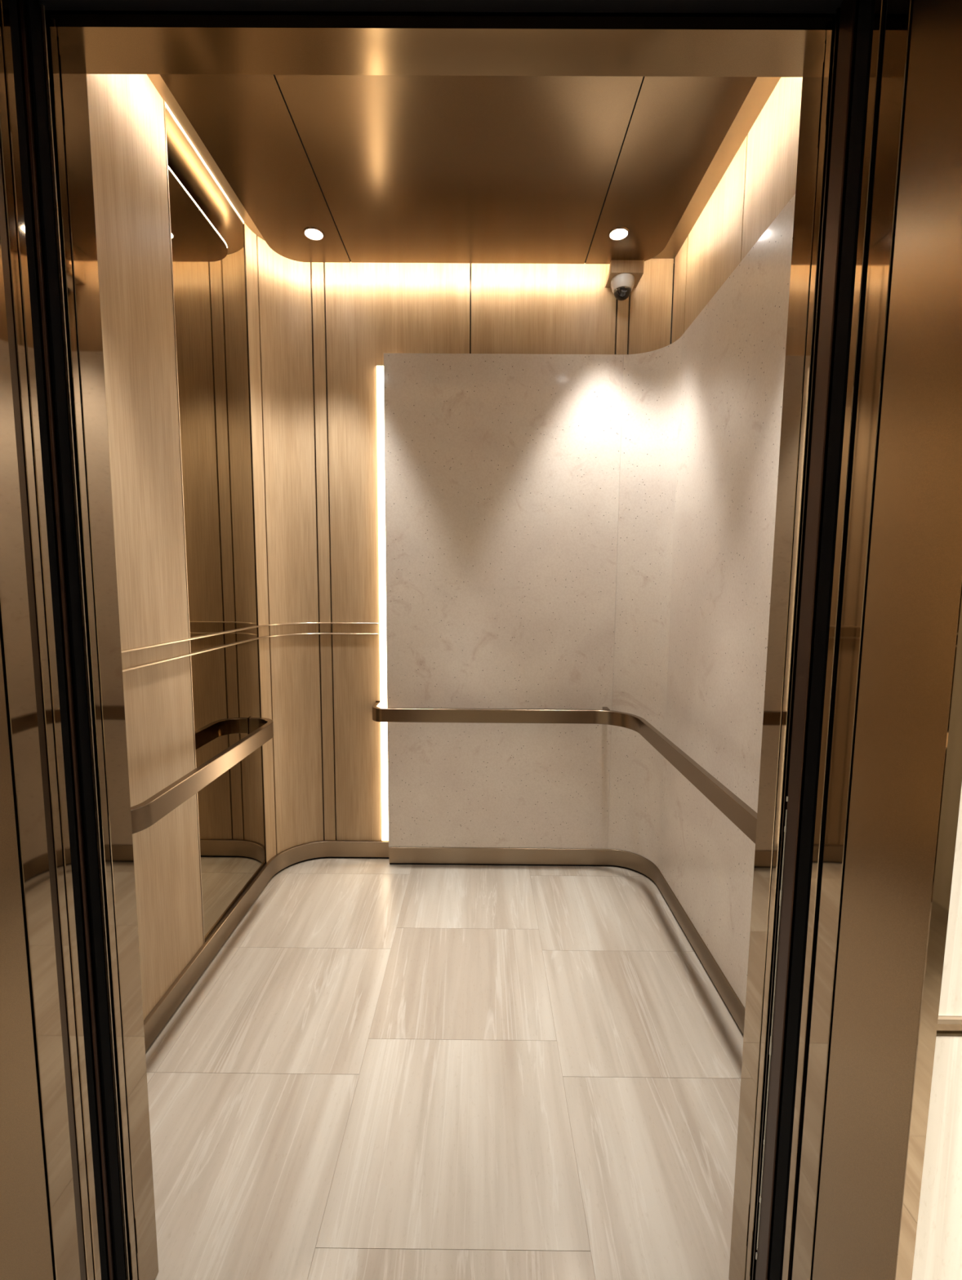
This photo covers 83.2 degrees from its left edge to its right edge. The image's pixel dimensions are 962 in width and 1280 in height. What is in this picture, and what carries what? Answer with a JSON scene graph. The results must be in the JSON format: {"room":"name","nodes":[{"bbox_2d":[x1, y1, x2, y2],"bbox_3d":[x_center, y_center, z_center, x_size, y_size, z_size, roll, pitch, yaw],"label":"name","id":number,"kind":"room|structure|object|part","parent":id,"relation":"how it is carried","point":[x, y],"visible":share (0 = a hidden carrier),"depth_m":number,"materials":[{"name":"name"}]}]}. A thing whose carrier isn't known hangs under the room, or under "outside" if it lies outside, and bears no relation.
{"room":"elevator interior","nodes":[
{"label":"elevator interior","id":0,"kind":"room"},
{"bbox_2d":[86,74,324,1019],"bbox_3d":[-1.037,-0.248,1.869,0.223,2.982,1.765,1,6,7],"label":"wall","id":1,"kind":"structure","parent":0,"point":[126,111],"depth_m":1.79,"materials":[{"name":"beige wood"}]},
{"bbox_3d":[-1.034,-0.824,1.378,0.013,1.737,0.901,0,6,0],"label":"wood panel","id":2,"kind":"part","parent":1,"relation":"part of","materials":[{"name":"brown wood"}]},
{"bbox_3d":[-1.040,0.069,1.469,0.013,0.050,0.901,0,6,0],"label":"wood panel","id":3,"kind":"part","parent":1,"relation":"part of","materials":[{"name":"brown wood"}]},
{"bbox_3d":[-1.045,0.678,1.531,0.013,1.166,0.901,0,6,0],"label":"wood panel","id":4,"kind":"part","parent":1,"relation":"part of","materials":[{"name":"brown wood"}]},
{"bbox_2d":[130,715,273,834],"bbox_3d":[-0.970,0.435,1.921,0.130,0.075,1.053,0,6,0],"label":"handrail","id":5,"kind":"object","parent":1,"relation":"attached to","point":[147,813],"visible":0.65,"depth_m":1.75,"materials":[{"name":"brown metal"}]},
{"bbox_2d":[163,100,266,943],"bbox_3d":[-1.033,-0.323,2.181,0.015,2.897,0.591,0,6,0],"label":"wall mirror","id":6,"kind":"object","parent":1,"relation":"attached to","point":[207,246],"visible":0.93,"depth_m":2.12,"materials":[{"name":"brown mirror"}]},
{"bbox_3d":[-1.035,-0.293,1.890,0.013,2.897,0.006,0,6,0],"label":"edge trim","id":7,"kind":"part","parent":6,"relation":"part of","materials":[{"name":"brown metal"}]},
{"bbox_3d":[-1.023,-1.759,2.035,0.013,0.010,0.580,0,6,0],"label":"edge trim","id":8,"kind":"part","parent":6,"relation":"part of","materials":[{"name":"white"}]},
{"bbox_3d":[-1.044,1.111,2.328,0.015,0.014,0.580,0,6,0],"label":"edge trim","id":9,"kind":"part","parent":6,"relation":"part of","materials":[{"name":"grey metal"}]},
{"bbox_3d":[-1.033,-0.353,2.472,0.013,2.897,0.006,0,6,0],"label":"edge trim","id":10,"kind":"part","parent":6,"relation":"part of","materials":[{"name":"grey metal"}]},
{"bbox_2d":[120,622,378,653],"bbox_3d":[-0.982,-0.006,1.942,0.443,0.006,1.825,2,6,16],"label":"trim","id":11,"kind":"structure","parent":1,"relation":"attached to","point":[248,628],"depth_m":2.08,"materials":[{"name":"brown metal"}]},
{"bbox_2d":[122,632,378,671],"bbox_3d":[-0.983,0.048,1.947,0.443,0.006,1.825,2,6,16],"label":"trim","id":12,"kind":"structure","parent":1,"relation":"attached to","point":[255,638],"depth_m":2.09,"materials":[{"name":"brown metal"}]},
{"bbox_3d":[-1.022,-0.934,2.459,0.016,1.737,0.085,2,6,12],"label":"wood panel","id":13,"kind":"part","parent":1,"relation":"part of","materials":[{"name":"brown wood"}]},
{"bbox_3d":[-1.029,-0.041,2.551,0.016,0.051,0.085,2,6,12],"label":"wood panel","id":14,"kind":"part","parent":1,"relation":"part of","materials":[{"name":"brown wood"}]},
{"bbox_2d":[143,840,389,1051],"bbox_3d":[-0.978,1.182,2.071,0.480,0.095,1.831,2,6,18],"label":"baseboard","id":15,"kind":"structure","parent":1,"relation":"attached to","point":[166,1006],"depth_m":2.32,"materials":[{"name":"brown metal"}]},
{"bbox_3d":[-1.033,0.568,2.613,0.016,1.167,0.085,2,6,12],"label":"wood panel","id":16,"kind":"part","parent":1,"relation":"part of","materials":[{"name":"brown wood"}]},
{"bbox_3d":[-0.922,-0.947,2.595,0.252,1.737,0.043,-4,7,-38],"label":"wood panel","id":17,"kind":"part","parent":1,"relation":"part of","materials":[{"name":"brown wood"}]},
{"bbox_3d":[-0.929,-0.054,2.686,0.252,0.051,0.043,-4,7,-38],"label":"wood panel","id":18,"kind":"part","parent":1,"relation":"part of","materials":[{"name":"brown wood"}]},
{"bbox_3d":[-0.934,0.555,2.748,0.252,1.167,0.043,-4,7,-38],"label":"wood panel","id":19,"kind":"part","parent":1,"relation":"part of","materials":[{"name":"brown wood"}]},
{"bbox_2d":[40,10,839,1276],"bbox_3d":[-0.069,-0.150,0.976,1.990,2.982,0.021,0,6,0],"label":"wall","id":20,"kind":"structure","parent":0,"point":[46,12],"depth_m":0.96,"materials":[{"name":"brown metal"}]},
{"bbox_3d":[-0.865,-0.156,0.978,0.397,2.982,0.021,0,6,0],"label":"return panel","id":21,"kind":"part","parent":20,"relation":"part of","materials":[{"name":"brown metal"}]},
{"bbox_2d":[16,0,858,1279],"bbox_3d":[-0.071,0.137,0.950,2.395,2.476,0.130,0,6,0],"label":"door frame","id":22,"kind":"structure","parent":20,"relation":"in","point":[426,37],"depth_m":0.89,"materials":[{"name":"brown metal"}]},
{"bbox_3d":[-0.972,0.170,0.914,0.594,2.328,0.033,0,6,0],"label":"panel","id":23,"kind":"part","parent":22,"relation":"part of","materials":[{"name":"brown metal"}]},
{"bbox_3d":[0.830,0.184,0.908,0.594,2.328,0.033,0,6,0],"label":"panel","id":24,"kind":"part","parent":22,"relation":"part of","materials":[{"name":"brown metal"}]},
{"bbox_3d":[0.728,-0.144,0.973,0.396,2.982,0.021,0,6,0],"label":"return panel","id":25,"kind":"part","parent":20,"relation":"part of","materials":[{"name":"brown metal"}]},
{"bbox_2d":[145,857,743,1279],"bbox_3d":[-0.076,1.264,1.952,1.970,0.030,1.883,0,6,0],"label":"floor","id":26,"kind":"structure","parent":0,"point":[383,1070],"depth_m":1.56,"materials":[{"name":"beige tile"}]},
{"bbox_2d":[146,74,780,263],"bbox_3d":[-0.054,-1.736,1.685,2.010,0.030,1.845,0,6,0],"label":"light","id":27,"kind":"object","parent":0,"point":[762,87],"depth_m":1.95,"materials":[{"name":"brown metal"}]},
{"bbox_2d":[160,74,756,264],"bbox_3d":[-0.066,-1.681,1.683,1.725,0.079,1.589,0,6,0],"label":"ceiling plate","id":28,"kind":"object","parent":27,"relation":"attached to","point":[388,168],"visible":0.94,"depth_m":1.87,"materials":[{"name":"brown metal"}]},
{"bbox_3d":[-0.764,-1.650,1.689,0.329,0.006,1.589,0,6,0],"label":"plate panel","id":29,"kind":"part","parent":28,"relation":"part of","materials":[{"name":"brown metal"}]},
{"bbox_2d":[302,226,324,240],"bbox_3d":[-0.702,-1.705,2.278,0.086,0.002,0.086,0,6,0],"label":"recessed light","id":30,"kind":"object","parent":28,"relation":"attached to","point":[312,233],"visible":1,"depth_m":2.27,"materials":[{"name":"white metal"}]},
{"bbox_3d":[-0.063,-1.645,1.687,1.064,0.006,1.589,0,6,0],"label":"plate panel","id":31,"kind":"part","parent":28,"relation":"part of","materials":[{"name":"brown metal"}]},
{"bbox_2d":[608,226,629,240],"bbox_3d":[0.575,-1.694,2.263,0.086,0.002,0.086,0,6,0],"label":"recessed light","id":32,"kind":"object","parent":28,"relation":"attached to","point":[619,233],"visible":1,"depth_m":2.26,"materials":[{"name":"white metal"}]},
{"bbox_3d":[0.635,-1.639,1.685,0.324,0.006,1.589,0,6,0],"label":"plate panel","id":33,"kind":"part","parent":28,"relation":"part of","materials":[{"name":"brown metal"}]},
{"bbox_2d":[604,260,644,288],"bbox_3d":[0.662,-1.733,2.506,0.147,0.132,0.126,0,6,0],"label":"box","id":34,"kind":"object","parent":27,"relation":"attached to","point":[635,268],"visible":0.5,"depth_m":2.45,"materials":[{"name":"brown wood"}]},
{"bbox_2d":[610,273,634,301],"bbox_3d":[0.655,-1.622,2.510,0.107,0.089,0.107,0,6,0],"label":"security camera","id":35,"kind":"object","parent":34,"relation":"attached to","point":[621,284],"visible":1,"depth_m":2.48,"materials":[{"name":"white plastic"}]},
{"bbox_2d":[310,258,673,840],"bbox_3d":[-0.040,-0.326,2.707,1.887,2.982,0.109,0,6,0],"label":"wall","id":36,"kind":"structure","parent":0,"point":[362,313],"depth_m":2.61,"materials":[{"name":"beige wood"}]},
{"bbox_3d":[-0.781,-0.953,2.661,0.056,1.737,0.014,0,6,-3],"label":"wood panel","id":37,"kind":"part","parent":36,"relation":"part of","materials":[{"name":"brown wood"}]},
{"bbox_3d":[-0.788,-0.060,2.752,0.056,0.051,0.014,0,6,-3],"label":"wood panel","id":38,"kind":"part","parent":36,"relation":"part of","materials":[{"name":"brown wood"}]},
{"bbox_3d":[-0.793,0.549,2.814,0.056,1.167,0.014,0,6,-3],"label":"wood panel","id":39,"kind":"part","parent":36,"relation":"part of","materials":[{"name":"brown wood"}]},
{"bbox_3d":[-0.629,-0.952,2.661,0.234,1.737,0.013,0,6,0],"label":"wood panel","id":40,"kind":"part","parent":36,"relation":"part of","materials":[{"name":"brown wood"}]},
{"bbox_3d":[-0.636,-0.059,2.752,0.234,0.050,0.013,0,6,0],"label":"wood panel","id":41,"kind":"part","parent":36,"relation":"part of","materials":[{"name":"brown wood"}]},
{"bbox_3d":[-0.640,0.550,2.814,0.234,1.166,0.013,0,6,0],"label":"wood panel","id":42,"kind":"part","parent":36,"relation":"part of","materials":[{"name":"brown wood"}]},
{"bbox_2d":[376,364,388,840],"bbox_3d":[-0.453,-0.135,2.731,0.116,2.388,0.012,0,6,0],"label":"light","id":43,"kind":"object","parent":36,"relation":"attached to","point":[380,368],"visible":0.36,"depth_m":2.71,"materials":[{"name":"white plastic"}]},
{"bbox_3d":[-0.290,-0.340,2.722,0.453,2.962,0.013,0,6,0],"label":"wood panel","id":44,"kind":"part","parent":36,"relation":"part of","materials":[{"name":"brown wood"}]},
{"bbox_3d":[0.289,-0.335,2.720,0.690,2.962,0.013,0,6,0],"label":"wood panel","id":45,"kind":"part","parent":36,"relation":"part of","materials":[{"name":"brown wood"}]},
{"bbox_3d":[0.668,-0.332,2.719,0.053,2.962,0.013,0,6,0],"label":"wood panel","id":46,"kind":"part","parent":36,"relation":"part of","materials":[{"name":"brown wood"}]},
{"bbox_3d":[0.800,-0.331,2.719,0.197,2.962,0.013,0,6,0],"label":"wood panel","id":47,"kind":"part","parent":36,"relation":"part of","materials":[{"name":"brown wood"}]},
{"bbox_2d":[671,76,802,343],"bbox_3d":[0.922,-0.232,1.854,0.045,2.982,1.752,0,6,0],"label":"wall","id":48,"kind":"structure","parent":0,"point":[759,181],"depth_m":1.89,"materials":[{"name":"beige wood"}]},
{"bbox_2d":[388,846,745,1035],"bbox_3d":[0.554,1.173,2.278,0.978,0.095,2.197,-4,7,-38],"label":"baseboard","id":49,"kind":"structure","parent":48,"relation":"attached to","point":[397,855],"depth_m":2.78,"materials":[{"name":"brown metal"}]},
{"bbox_2d":[383,194,795,1008],"bbox_3d":[0.213,-0.015,1.857,1.366,2.499,1.708,0,6,0],"label":"wall panel","id":50,"kind":"object","parent":48,"relation":"attached to","point":[563,531],"visible":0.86,"depth_m":2.58,"materials":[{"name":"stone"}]},
{"bbox_3d":[0.096,-0.137,2.674,1.125,2.424,0.020,0,6,0],"label":"stone panel","id":51,"kind":"part","parent":50,"relation":"part of","materials":[{"name":"stone"}]},
{"bbox_2d":[372,701,756,843],"bbox_3d":[0.423,0.407,2.293,0.877,0.075,2.045,-5,8,-43],"label":"handrail","id":52,"kind":"object","parent":50,"relation":"attached to","point":[735,809],"visible":0.78,"depth_m":2.61,"materials":[{"name":"brown metal"}]},
{"bbox_3d":[0.787,-0.124,2.590,0.079,2.424,0.310,-5,8,-45],"label":"stone panel","id":53,"kind":"part","parent":50,"relation":"part of","materials":[{"name":"stone"}]},
{"bbox_3d":[0.866,-0.035,1.732,0.020,2.424,1.468,0,6,0],"label":"stone panel","id":54,"kind":"part","parent":50,"relation":"part of","materials":[{"name":"stone"}]},
{"bbox_3d":[0.910,-0.321,2.627,0.013,2.962,0.162,0,6,0],"label":"wood panel","id":55,"kind":"part","parent":48,"relation":"part of","materials":[{"name":"brown wood"}]},
{"bbox_3d":[0.908,-0.285,2.274,0.013,2.962,0.533,0,6,0],"label":"wood panel","id":56,"kind":"part","parent":48,"relation":"part of","materials":[{"name":"brown wood"}]},
{"bbox_3d":[0.906,-0.230,1.737,0.013,2.962,0.533,0,6,0],"label":"wood panel","id":57,"kind":"part","parent":48,"relation":"part of","materials":[{"name":"brown wood"}]},
{"bbox_2d":[911,785,961,1279],"bbox_3d":[0.052,0.067,0.639,4.100,2.620,0.061,0,6,0],"label":"wall","id":58,"kind":"structure","parent":0,"point":[937,1255],"depth_m":0.67,"materials":[{"name":"beige paint"}]},
{"bbox_2d":[0,0,961,1279],"bbox_3d":[-0.073,0.269,0.649,2.455,2.958,0.723,0,6,0],"label":"door frame","id":59,"kind":"structure","parent":58,"relation":"in","point":[882,780],"depth_m":0.76,"materials":[{"name":"brown metal"}]},
{"bbox_3d":[-0.680,0.208,0.701,0.020,2.316,0.148,0,6,0],"label":"reveal panel","id":60,"kind":"part","parent":59,"relation":"part of","materials":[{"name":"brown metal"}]},
{"bbox_3d":[-0.679,0.198,0.803,0.020,2.316,0.046,0,6,0],"label":"reveal panel","id":61,"kind":"part","parent":59,"relation":"part of","materials":[{"name":"brown metal"}]},
{"bbox_3d":[0.536,0.207,0.797,0.020,2.316,0.044,0,6,0],"label":"reveal panel","id":62,"kind":"part","parent":59,"relation":"part of","materials":[{"name":"brown metal"}]},
{"bbox_3d":[0.536,0.217,0.697,0.020,2.316,0.148,0,6,0],"label":"reveal panel","id":63,"kind":"part","parent":59,"relation":"part of","materials":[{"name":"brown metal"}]},
{"bbox_3d":[0.536,0.225,0.623,0.021,2.317,0.002,0,6,0],"label":"architrave","id":64,"kind":"part","parent":59,"relation":"part of","materials":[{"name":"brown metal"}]}
]}

